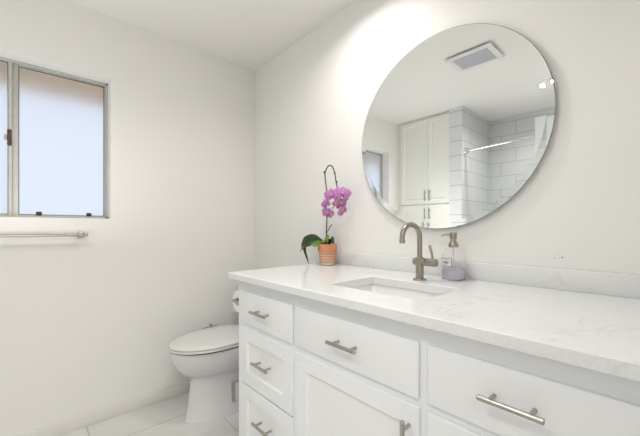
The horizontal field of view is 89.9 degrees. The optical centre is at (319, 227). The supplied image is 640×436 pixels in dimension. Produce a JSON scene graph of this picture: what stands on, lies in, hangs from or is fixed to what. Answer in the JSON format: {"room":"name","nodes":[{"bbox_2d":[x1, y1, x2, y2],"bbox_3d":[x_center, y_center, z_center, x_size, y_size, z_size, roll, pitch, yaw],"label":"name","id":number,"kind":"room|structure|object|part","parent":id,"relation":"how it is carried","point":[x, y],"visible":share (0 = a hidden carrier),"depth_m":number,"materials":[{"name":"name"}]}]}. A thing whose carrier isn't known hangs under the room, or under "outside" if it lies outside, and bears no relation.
{"room":"bathroom","nodes":[
{"label":"bathroom","id":0,"kind":"room"},
{"bbox_2d":[0,0,254,435],"bbox_3d":[-1.637,-0.061,1.619,2.900,2.360,0.140,0,0,-42],"label":"wall","id":1,"kind":"structure","parent":0,"point":[88,324],"depth_m":1.94,"materials":[{"name":"white paint"}]},
{"bbox_2d":[0,231,87,237],"bbox_3d":[-1.560,0.040,1.545,0.715,0.040,0.070,0,0,-42],"label":"towel bar","id":2,"kind":"object","parent":1,"relation":"attached to","point":[80,234],"visible":1,"depth_m":1.64,"materials":[{"name":"silver metal"}]},
{"bbox_2d":[0,57,107,218],"bbox_3d":[-1.623,-0.464,1.678,0.861,0.823,0.061,0,0,-42],"label":"window","id":3,"kind":"structure","parent":1,"relation":"in","point":[54,124],"depth_m":1.79,"materials":[{"name":"glass"}]},
{"bbox_3d":[-1.770,-0.464,1.530,0.411,0.795,0.004,0,0,-42],"label":"pane","id":4,"kind":"part","parent":3,"relation":"part of","materials":[{"name":"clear glass"}]},
{"bbox_3d":[-1.768,-0.464,1.532,0.431,0.801,0.014,0,0,-42],"label":"sash","id":5,"kind":"part","parent":3,"relation":"part of","materials":[{"name":"metal"}]},
{"bbox_2d":[18,381,189,435],"bbox_3d":[-1.242,1.085,1.875,1.970,0.068,0.012,0,0,-42],"label":"baseboard","id":6,"kind":"structure","parent":1,"relation":"attached to","point":[88,419],"depth_m":1.87,"materials":[{"name":"paint"}]},
{"bbox_2d":[203,324,218,328],"bbox_3d":[-0.776,0.714,2.273,0.111,0.052,0.050,0,0,-42],"label":"water valve","id":7,"kind":"object","parent":1,"relation":"attached to","point":[208,325],"visible":0.38,"depth_m":2.28,"materials":[{"name":"silver metal"}]},
{"bbox_2d":[60,392,238,435],"bbox_3d":[-0.778,1.169,0.764,3.020,0.100,2.560,0,0,-42],"label":"floor","id":8,"kind":"structure","parent":0,"point":[166,417],"depth_m":1.82,"materials":[{"name":"tile"}]},
{"bbox_2d":[168,325,238,423],"bbox_3d":[-0.566,0.737,2.030,0.734,0.765,0.390,0,0,-42],"label":"toilet","id":9,"kind":"object","parent":8,"relation":"on","point":[209,357],"visible":0.37,"depth_m":1.85,"materials":[{"name":"ceramic"}]},
{"bbox_3d":[-0.656,0.668,1.949,0.492,0.018,0.368,0,0,-42],"label":"lid","id":10,"kind":"part","parent":9,"relation":"part of","materials":[{"name":"plastic"}]},
{"bbox_3d":[-0.656,0.685,1.948,0.486,0.014,0.364,0,0,-42],"label":"seat","id":11,"kind":"part","parent":9,"relation":"part of","materials":[{"name":"plastic"}]},
{"bbox_2d":[239,281,639,435],"bbox_3d":[0.295,0.679,1.162,0.627,0.881,1.432,0,0,-42],"label":"vanity cabinet","id":12,"kind":"object","parent":8,"relation":"on","point":[308,367],"visible":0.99,"depth_m":0.86,"materials":[{"name":"paint"}]},
{"bbox_3d":[-0.259,0.357,1.313,0.012,0.012,0.118,0,0,-42],"label":"handle","id":13,"kind":"part","parent":12,"relation":"part of","materials":[{"name":"silver metal"}]},
{"bbox_3d":[-0.250,0.570,1.304,0.012,0.012,0.118,0,0,-42],"label":"handle","id":14,"kind":"part","parent":12,"relation":"part of","materials":[{"name":"silver metal"}]},
{"bbox_3d":[-0.245,0.819,1.298,0.012,0.012,0.118,0,0,-42],"label":"handle","id":15,"kind":"part","parent":12,"relation":"part of","materials":[{"name":"silver metal"}]},
{"bbox_3d":[-0.232,0.852,1.339,0.011,0.284,0.387,0,0,-42],"label":"drawer","id":16,"kind":"part","parent":12,"relation":"part of","materials":[{"name":"paint"}]},
{"bbox_3d":[-0.232,0.578,1.339,0.011,0.249,0.387,0,0,-42],"label":"drawer","id":17,"kind":"part","parent":12,"relation":"part of","materials":[{"name":"paint"}]},
{"bbox_3d":[-0.232,0.361,1.339,0.011,0.145,0.387,0,0,-42],"label":"drawer","id":18,"kind":"part","parent":12,"relation":"part of","materials":[{"name":"paint"}]},
{"bbox_3d":[0.059,0.359,0.964,0.012,0.012,0.118,0,0,-42],"label":"handle","id":19,"kind":"part","parent":12,"relation":"part of","materials":[{"name":"silver metal"}]},
{"bbox_3d":[0.083,0.361,0.993,0.011,0.145,0.496,0,0,-42],"label":"drawer","id":20,"kind":"part","parent":12,"relation":"part of","materials":[{"name":"paint"}]},
{"bbox_3d":[0.084,0.724,0.992,0.011,0.541,0.498,0,0,-42],"label":"door","id":21,"kind":"part","parent":12,"relation":"part of","materials":[{"name":"paint"}]},
{"bbox_3d":[0.206,0.544,0.803,0.011,0.118,0.011,0,0,3],"label":"handle","id":22,"kind":"part","parent":12,"relation":"part of","materials":[{"name":"silver metal"}]},
{"bbox_2d":[228,251,639,381],"bbox_3d":[0.301,0.188,1.169,0.639,0.099,1.463,0,0,-42],"label":"countertop","id":23,"kind":"structure","parent":12,"relation":"on","point":[590,320],"depth_m":0.91,"materials":[{"name":"white stone"}]},
{"bbox_2d":[352,284,440,299],"bbox_3d":[0.255,0.313,1.134,0.325,0.150,0.435,0,0,-42],"label":"sink","id":24,"kind":"object","parent":23,"relation":"in","point":[376,288],"visible":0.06,"depth_m":1.28,"materials":[{"name":"ceramic"}]},
{"bbox_2d":[399,222,437,280],"bbox_3d":[0.379,0.093,1.227,0.138,0.228,0.098,0,0,-42],"label":"faucet","id":25,"kind":"object","parent":23,"relation":"on","point":[419,261],"visible":1,"depth_m":1.25,"materials":[{"name":"silver metal"}]},
{"bbox_3d":[0.354,0.050,1.244,0.121,0.144,0.019,0,0,-34],"label":"spout","id":26,"kind":"part","parent":25,"relation":"part of","materials":[{"name":"silver metal"}]},
{"bbox_3d":[0.427,0.096,1.235,0.020,0.059,0.010,0,0,30],"label":"lever","id":27,"kind":"part","parent":25,"relation":"part of","materials":[{"name":"silver metal"}]},
{"bbox_2d":[441,232,464,280],"bbox_3d":[0.530,0.113,1.276,0.088,0.188,0.087,0,0,-42],"label":"soap dispenser","id":28,"kind":"object","parent":23,"relation":"on","point":[453,257],"visible":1,"depth_m":1.25,"materials":[{"name":"clear glass"}]},
{"bbox_3d":[0.042,0.203,1.795,0.111,0.008,0.111,0,0,-42],"label":"saucer","id":29,"kind":"object","parent":23,"relation":"on","visible":0},
{"bbox_2d":[300,165,351,263],"bbox_3d":[0.014,-0.069,1.801,0.141,0.553,0.406,0,0,-42],"label":"potted orchid","id":30,"kind":"object","parent":29,"relation":"on","point":[327,251],"visible":1,"depth_m":1.75,"materials":[{"name":"plant"}]},
{"bbox_3d":[0.031,-0.132,1.764,0.016,0.056,0.066,0,0,-42],"label":"flower","id":31,"kind":"part","parent":30,"relation":"part of","materials":[{"name":"pink plant"}]},
{"bbox_3d":[0.042,0.147,1.795,0.108,0.110,0.108,0,0,-42],"label":"pot","id":32,"kind":"part","parent":30,"relation":"part of","materials":[{"name":"ceramic"}]},
{"bbox_3d":[0.045,-0.082,1.750,0.070,0.056,0.019,0,0,6],"label":"flower","id":33,"kind":"part","parent":30,"relation":"part of","materials":[{"name":"pink plant"}]},
{"bbox_3d":[0.060,-0.177,1.708,0.087,0.067,0.017,0,0,20],"label":"flower","id":34,"kind":"part","parent":30,"relation":"part of","materials":[{"name":"pink plant"}]},
{"bbox_3d":[0.060,-0.123,1.750,0.042,0.444,0.139,0,0,-42],"label":"stem","id":35,"kind":"part","parent":30,"relation":"part of","materials":[{"name":"green plant"}]},
{"bbox_3d":[0.108,-0.129,1.682,0.073,0.058,0.020,0,0,-24],"label":"flower","id":36,"kind":"part","parent":30,"relation":"part of","materials":[{"name":"pink plant"}]},
{"bbox_3d":[0.115,-0.086,1.676,0.054,0.053,0.022,0,0,-1],"label":"flower","id":37,"kind":"part","parent":30,"relation":"part of","materials":[{"name":"pink plant"}]},
{"bbox_3d":[0.118,-0.180,1.665,0.092,0.072,0.022,0,0,-5],"label":"flower","id":38,"kind":"part","parent":30,"relation":"part of","materials":[{"name":"pink plant"}]},
{"bbox_3d":[0.395,0.578,0.650,0.011,0.249,0.381,0,0,-42],"label":"drawer","id":39,"kind":"part","parent":12,"relation":"part of","materials":[{"name":"paint"}]},
{"bbox_3d":[0.356,0.353,0.664,0.029,0.009,0.010,0,0,-42],"label":"handle post","id":40,"kind":"part","parent":12,"relation":"part of","materials":[{"name":"silver metal"}]},
{"bbox_3d":[0.367,0.353,0.626,0.012,0.012,0.118,0,0,-42],"label":"handle","id":41,"kind":"part","parent":12,"relation":"part of","materials":[{"name":"silver metal"}]},
{"bbox_3d":[0.405,0.353,0.611,0.029,0.009,0.010,0,0,-42],"label":"handle post","id":42,"kind":"part","parent":12,"relation":"part of","materials":[{"name":"silver metal"}]},
{"bbox_3d":[0.395,0.361,0.650,0.011,0.145,0.381,0,0,-42],"label":"drawer","id":43,"kind":"part","parent":12,"relation":"part of","materials":[{"name":"paint"}]},
{"bbox_2d":[66,0,356,70],"bbox_3d":[-0.340,-1.291,0.284,3.020,0.100,3.860,0,0,-42],"label":"ceiling","id":44,"kind":"structure","parent":0,"point":[249,34],"depth_m":1.92,"materials":[{"name":"white paint"}]},
{"bbox_2d":[255,0,639,274],"bbox_3d":[0.294,-0.061,1.741,0.120,2.360,2.560,0,0,-42],"label":"wall","id":45,"kind":"structure","parent":0,"point":[580,205],"depth_m":1.32,"materials":[{"name":"white paint"}]},
{"bbox_2d":[362,23,555,228],"bbox_3d":[0.514,-0.418,1.395,0.020,0.846,0.846,0,0,-42],"label":"round mirror","id":46,"kind":"object","parent":45,"relation":"attached to","point":[464,120],"visible":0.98,"depth_m":1.32,"materials":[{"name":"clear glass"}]},
{"bbox_2d":[335,251,639,298],"bbox_3d":[0.530,0.173,1.378,0.019,0.069,1.463,0,0,-42],"label":"backsplash","id":47,"kind":"structure","parent":45,"relation":"attached to","point":[594,282],"depth_m":1.14,"materials":[{"name":"white stone"}]},
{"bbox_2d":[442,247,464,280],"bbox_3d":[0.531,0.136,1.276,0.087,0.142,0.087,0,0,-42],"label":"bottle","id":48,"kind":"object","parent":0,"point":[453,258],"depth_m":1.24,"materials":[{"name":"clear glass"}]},
{"bbox_3d":[-0.356,0.362,1.595,0.146,0.028,0.085,0,0,-42],"label":"toilet paper holder","id":49,"kind":"object","parent":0,"visible":0},
{"bbox_2d":[233,290,238,311],"bbox_3d":[-0.367,0.370,1.622,0.108,0.118,0.108,0,0,-42],"label":"toilet paper roll","id":50,"kind":"object","parent":49,"relation":"on","point":[236,293],"visible":0.29,"depth_m":1.60,"materials":[{"name":"white paper"}]}
]}

